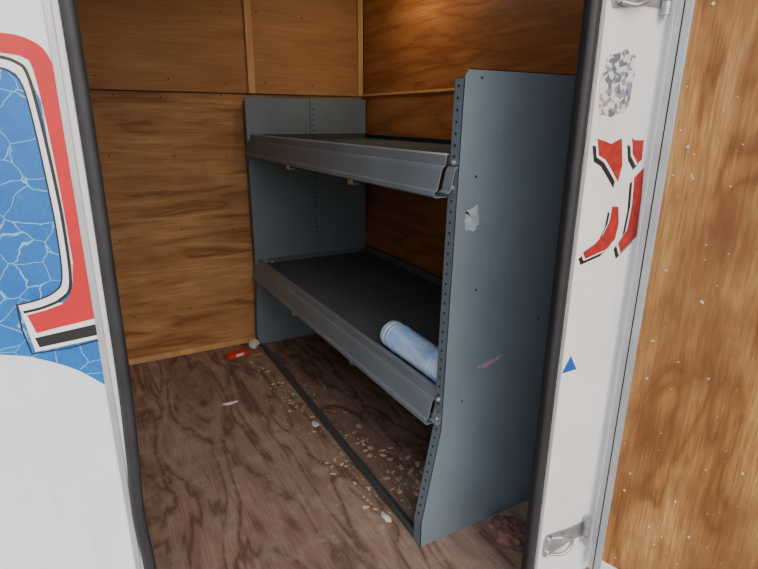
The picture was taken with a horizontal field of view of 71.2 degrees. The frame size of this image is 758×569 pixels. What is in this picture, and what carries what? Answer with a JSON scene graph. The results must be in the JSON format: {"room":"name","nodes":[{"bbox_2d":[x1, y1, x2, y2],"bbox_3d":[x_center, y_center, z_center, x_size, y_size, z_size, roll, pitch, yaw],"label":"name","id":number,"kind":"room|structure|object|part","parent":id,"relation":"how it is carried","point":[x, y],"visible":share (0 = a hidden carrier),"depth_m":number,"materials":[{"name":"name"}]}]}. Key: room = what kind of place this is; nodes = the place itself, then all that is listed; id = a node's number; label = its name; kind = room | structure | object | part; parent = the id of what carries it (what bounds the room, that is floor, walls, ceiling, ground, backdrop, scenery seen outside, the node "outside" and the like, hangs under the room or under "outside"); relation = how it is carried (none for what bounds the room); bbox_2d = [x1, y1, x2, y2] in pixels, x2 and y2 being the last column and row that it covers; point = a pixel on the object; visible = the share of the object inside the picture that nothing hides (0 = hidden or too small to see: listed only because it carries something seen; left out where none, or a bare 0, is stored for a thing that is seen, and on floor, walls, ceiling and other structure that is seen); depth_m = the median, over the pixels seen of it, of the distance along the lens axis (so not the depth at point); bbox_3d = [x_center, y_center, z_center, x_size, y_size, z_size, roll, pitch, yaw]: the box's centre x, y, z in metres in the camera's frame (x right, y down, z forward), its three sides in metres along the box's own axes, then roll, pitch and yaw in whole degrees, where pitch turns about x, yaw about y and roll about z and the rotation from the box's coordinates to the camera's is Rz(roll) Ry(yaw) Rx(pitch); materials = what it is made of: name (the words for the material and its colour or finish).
{"room":"vehicle interior","nodes":[
{"label":"vehicle interior","id":0,"kind":"room"},
{"bbox_2d":[76,0,361,358],"bbox_3d":[-0.953,-0.563,2.426,1.951,1.900,0.030,-9,20,-27],"label":"wall","id":1,"kind":"structure","parent":0,"point":[164,271],"depth_m":2.46,"materials":[{"name":"brown wood"}]},
{"bbox_2d":[128,336,255,364],"bbox_3d":[-0.950,0.335,2.690,1.951,0.028,0.012,-9,20,-27],"label":"trim","id":2,"kind":"structure","parent":1,"relation":"attached to","point":[149,358],"depth_m":2.68,"materials":[{"name":"brown wood"}]},
{"bbox_2d":[94,11,312,317],"bbox_3d":[-0.951,-0.537,2.421,1.481,1.394,0.009,-9,20,-27],"label":"screws","id":3,"kind":"object","parent":1,"relation":"attached to","point":[219,11],"visible":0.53,"depth_m":2.44,"materials":[{"name":"metal"}]},
{"bbox_3d":[-0.950,-1.156,2.242,1.951,0.658,0.023,-9,20,-27],"label":"panel","id":4,"kind":"part","parent":1,"relation":"part of","materials":[{"name":"brown wood"}]},
{"bbox_2d":[89,89,356,96],"bbox_3d":[-0.958,-0.845,2.317,1.921,0.004,0.010,-9,20,-27],"label":"trim","id":5,"kind":"structure","parent":1,"relation":"attached to","point":[89,89],"depth_m":2.42,"materials":[{"name":"brown wood"}]},
{"bbox_2d":[243,0,255,92],"bbox_3d":[-0.597,-1.211,2.405,0.032,0.646,0.012,-9,20,-27],"label":"trim","id":6,"kind":"structure","parent":1,"relation":"attached to","point":[246,3],"depth_m":2.44,"materials":[{"name":"brown wood"}]},
{"bbox_2d":[356,0,362,95],"bbox_3d":[-0.097,-1.289,2.664,0.027,0.646,0.018,-9,20,-27],"label":"trim","id":7,"kind":"structure","parent":1,"relation":"attached to","point":[359,3],"depth_m":2.68,"materials":[{"name":"brown wood"}]},
{"bbox_2d":[0,0,677,568],"bbox_3d":[-0.086,0.091,0.857,3.051,2.250,0.030,-9,20,-27],"label":"wall","id":8,"kind":"structure","parent":0,"point":[62,503],"depth_m":0.70,"materials":[{"name":"white metal"}]},
{"bbox_3d":[-0.888,0.217,0.438,1.224,2.250,0.028,-9,20,-27],"label":"panel","id":9,"kind":"part","parent":8,"relation":"part of","materials":[{"name":"white metal"}]},
{"bbox_2d":[42,0,141,568],"bbox_3d":[-0.355,0.029,0.665,0.008,1.840,0.002,-9,20,-27],"label":"door frame","id":10,"kind":"structure","parent":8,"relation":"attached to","point":[47,8],"depth_m":0.64,"materials":[{"name":"metal"}]},
{"bbox_2d":[58,0,156,568],"bbox_3d":[-0.346,0.024,0.679,0.026,1.840,0.040,-9,20,-27],"label":"seal","id":11,"kind":"object","parent":8,"relation":"attached to","point":[70,25],"visible":1,"depth_m":0.65,"materials":[{"name":"black rubber"}]},
{"bbox_2d":[521,0,602,568],"bbox_3d":[0.367,-0.088,1.052,0.028,1.840,0.040,-9,20,-27],"label":"seal","id":12,"kind":"object","parent":8,"relation":"attached to","point":[591,16],"visible":1,"depth_m":1.05,"materials":[{"name":"black rubber"}]},
{"bbox_2d":[562,356,575,372],"bbox_3d":[0.417,0.172,1.156,0.046,0.038,0.001,-9,20,-27],"label":"decal","id":13,"kind":"object","parent":8,"relation":"attached to","point":[570,365],"visible":1,"depth_m":1.16,"materials":[{"name":"plastic"}]},
{"bbox_2d":[535,0,606,568],"bbox_3d":[0.393,-0.089,1.056,0.008,1.840,0.002,-9,20,-27],"label":"flange","id":14,"kind":"object","parent":8,"relation":"attached to","point":[604,1],"visible":1,"depth_m":1.07,"materials":[{"name":"metal"}]},
{"bbox_3d":[0.813,-0.051,1.328,1.001,2.250,0.028,-9,20,-27],"label":"panel","id":15,"kind":"part","parent":8,"relation":"part of","materials":[{"name":"white metal"}]},
{"bbox_2d":[578,138,643,264],"bbox_3d":[0.482,-0.170,1.083,0.174,0.250,0.001,-9,20,-27],"label":"red lettering","id":16,"kind":"object","parent":8,"relation":"attached to","point":[606,155],"visible":1,"depth_m":1.09,"materials":[{"name":"red paint"}]},
{"bbox_2d":[599,49,635,117],"bbox_3d":[0.447,-0.378,0.997,0.095,0.123,0.001,-9,20,-27],"label":"sticker","id":17,"kind":"object","parent":8,"relation":"attached to","point":[617,78],"visible":1,"depth_m":1.00,"materials":[{"name":"paper"}]},
{"bbox_2d":[542,0,757,568],"bbox_3d":[0.772,-0.042,0.833,0.857,1.830,0.173,16,23,41],"label":"door","id":18,"kind":"structure","parent":8,"relation":"in","point":[689,499],"depth_m":1.09,"materials":[{"name":"brown wood"}]},
{"bbox_3d":[0.471,0.636,1.320,0.147,0.085,0.025,-9,20,-27],"label":"door hinge","id":19,"kind":"part","parent":18,"relation":"part of","materials":[{"name":"silver metal"}]},
{"bbox_3d":[0.852,0.806,1.122,0.760,0.040,0.023,16,23,41],"label":"bottom rail","id":20,"kind":"part","parent":18,"relation":"part of","materials":[{"name":"white metal"}]},
{"bbox_3d":[0.563,-0.129,1.104,0.002,1.830,0.003,16,23,41],"label":"stile groove","id":21,"kind":"part","parent":18,"relation":"part of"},
{"bbox_3d":[0.571,-0.131,1.111,0.030,1.830,0.022,16,23,41],"label":"hinge stile","id":22,"kind":"part","parent":18,"relation":"part of","materials":[{"name":"white metal"}]},
{"bbox_3d":[0.480,-0.529,0.952,0.147,0.085,0.025,-9,20,-27],"label":"door hinge","id":23,"kind":"part","parent":18,"relation":"part of","materials":[{"name":"silver metal"}]},
{"bbox_2d":[614,2,714,558],"bbox_3d":[0.599,-0.030,1.106,0.006,1.506,0.003,16,24,41],"label":"screws","id":24,"kind":"object","parent":18,"relation":"attached to","point":[712,3],"visible":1,"depth_m":1.10,"materials":[{"name":"metal"}]},
{"bbox_2d":[129,333,589,568],"bbox_3d":[-0.506,0.620,1.927,2.031,0.050,1.945,-9,20,-27],"label":"floor","id":25,"kind":"structure","parent":0,"point":[224,486],"depth_m":1.83,"materials":[{"name":"brown wood"}]},
{"bbox_2d":[222,401,237,404],"bbox_3d":[-0.623,0.496,2.218,0.070,0.009,0.021,-9,20,-27],"label":"paper scrap","id":26,"kind":"object","parent":25,"relation":"on","point":[232,402],"visible":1,"depth_m":2.21,"materials":[{"name":"white paper"}]},
{"bbox_2d":[225,348,250,359],"bbox_3d":[-0.707,0.346,2.666,0.125,0.023,0.041,-15,23,-41],"label":"carton","id":27,"kind":"object","parent":25,"relation":"on","point":[240,352],"visible":1,"depth_m":2.65,"materials":[{"name":"cardboard"}]},
{"bbox_2d":[249,338,259,348],"bbox_3d":[-0.650,0.308,2.753,0.058,0.046,0.061,-9,20,-27],"label":"crumpled paper","id":28,"kind":"object","parent":25,"relation":"on","point":[253,343],"visible":1,"depth_m":2.73,"materials":[{"name":"white paper"}]},
{"bbox_2d":[312,421,318,426],"bbox_3d":[-0.249,0.543,2.064,0.044,0.017,0.027,10,20,29],"label":"paper scrap","id":29,"kind":"object","parent":25,"relation":"on","point":[314,423],"visible":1,"depth_m":2.06,"materials":[{"name":"white paper"}]},
{"bbox_2d":[249,362,404,531],"bbox_3d":[-0.323,0.557,2.042,0.200,0.003,1.309,-9,20,-27],"label":"wood shavings","id":30,"kind":"object","parent":25,"relation":"on","point":[341,464],"visible":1,"depth_m":1.86},
{"bbox_2d":[286,354,424,514],"bbox_3d":[-0.090,0.515,2.171,0.252,0.008,1.328,-9,20,-27],"label":"litter","id":31,"kind":"object","parent":25,"relation":"on","point":[417,463],"visible":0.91,"depth_m":1.84,"materials":[{"name":"brown wood"}]},
{"bbox_2d":[381,512,390,521],"bbox_3d":[0.021,0.699,1.590,0.023,0.010,0.054,-9,20,-27],"label":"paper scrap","id":32,"kind":"object","parent":25,"relation":"on","point":[387,518],"visible":1,"depth_m":1.58,"materials":[{"name":"white paper"}]},
{"bbox_2d":[242,68,575,546],"bbox_3d":[0.013,-0.118,2.114,0.647,1.253,1.604,-9,20,-27],"label":"shelf unit","id":33,"kind":"object","parent":25,"relation":"on","point":[310,162],"visible":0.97,"depth_m":1.50,"materials":[{"name":"grey metal"}]},
{"bbox_3d":[-0.361,-0.321,2.773,0.642,1.238,0.034,-9,20,-27],"label":"panel","id":34,"kind":"part","parent":33,"relation":"part of","materials":[{"name":"grey metal"}]},
{"bbox_3d":[-0.254,0.507,2.161,0.032,0.028,1.531,-9,20,-27],"label":"floor rail","id":35,"kind":"part","parent":33,"relation":"part of","materials":[{"name":"black metal"}]},
{"bbox_2d":[267,244,442,384],"bbox_3d":[0.035,0.061,2.164,0.605,0.077,1.563,-9,20,-27],"label":"tray","id":36,"kind":"object","parent":33,"relation":"on","point":[349,292],"depth_m":2.22,"materials":[{"name":"grey metal"}]},
{"bbox_2d":[261,133,457,165],"bbox_3d":[0.041,-0.510,1.984,0.603,0.060,1.563,-9,20,-27],"label":"tray","id":37,"kind":"object","parent":33,"relation":"on","point":[322,149],"depth_m":1.85,"materials":[{"name":"grey metal"}]},
{"bbox_2d":[380,321,437,382],"bbox_3d":[0.123,0.203,1.573,0.093,0.093,0.342,-9,20,-27],"label":"tube","id":38,"kind":"object","parent":33,"relation":"on","point":[421,353],"visible":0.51,"depth_m":1.56,"materials":[{"name":"blue plastic"}]},
{"bbox_3d":[0.392,0.091,1.460,0.639,1.253,0.034,-9,20,-27],"label":"panel","id":39,"kind":"part","parent":33,"relation":"part of","materials":[{"name":"grey metal"}]},
{"bbox_2d":[488,514,525,550],"bbox_3d":[0.378,0.707,1.520,0.115,0.042,0.141,-9,20,-27],"label":"rag","id":40,"kind":"object","parent":25,"relation":"on","point":[506,530],"visible":0.86,"depth_m":1.50,"materials":[{"name":"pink fabric"}]},
{"bbox_2d":[362,0,583,277],"bbox_3d":[0.367,-0.448,2.094,0.030,1.900,1.867,-9,20,-27],"label":"wall","id":41,"kind":"structure","parent":0,"point":[409,45],"depth_m":2.26,"materials":[{"name":"brown wood"}]},
{"bbox_3d":[0.362,-0.137,2.186,0.020,1.252,1.860,-9,20,-27],"label":"panel","id":42,"kind":"part","parent":41,"relation":"part of","materials":[{"name":"brown wood"}]},
{"bbox_2d":[362,88,454,96],"bbox_3d":[0.356,-0.739,1.994,0.012,0.010,1.827,-9,20,-27],"label":"trim","id":43,"kind":"structure","parent":41,"relation":"attached to","point":[449,89],"depth_m":2.35,"materials":[{"name":"brown wood"}]},
{"bbox_3d":[0.375,-1.041,1.908,0.024,0.658,1.867,-9,20,-27],"label":"panel","id":44,"kind":"part","parent":41,"relation":"part of","materials":[{"name":"brown wood"}]}
]}

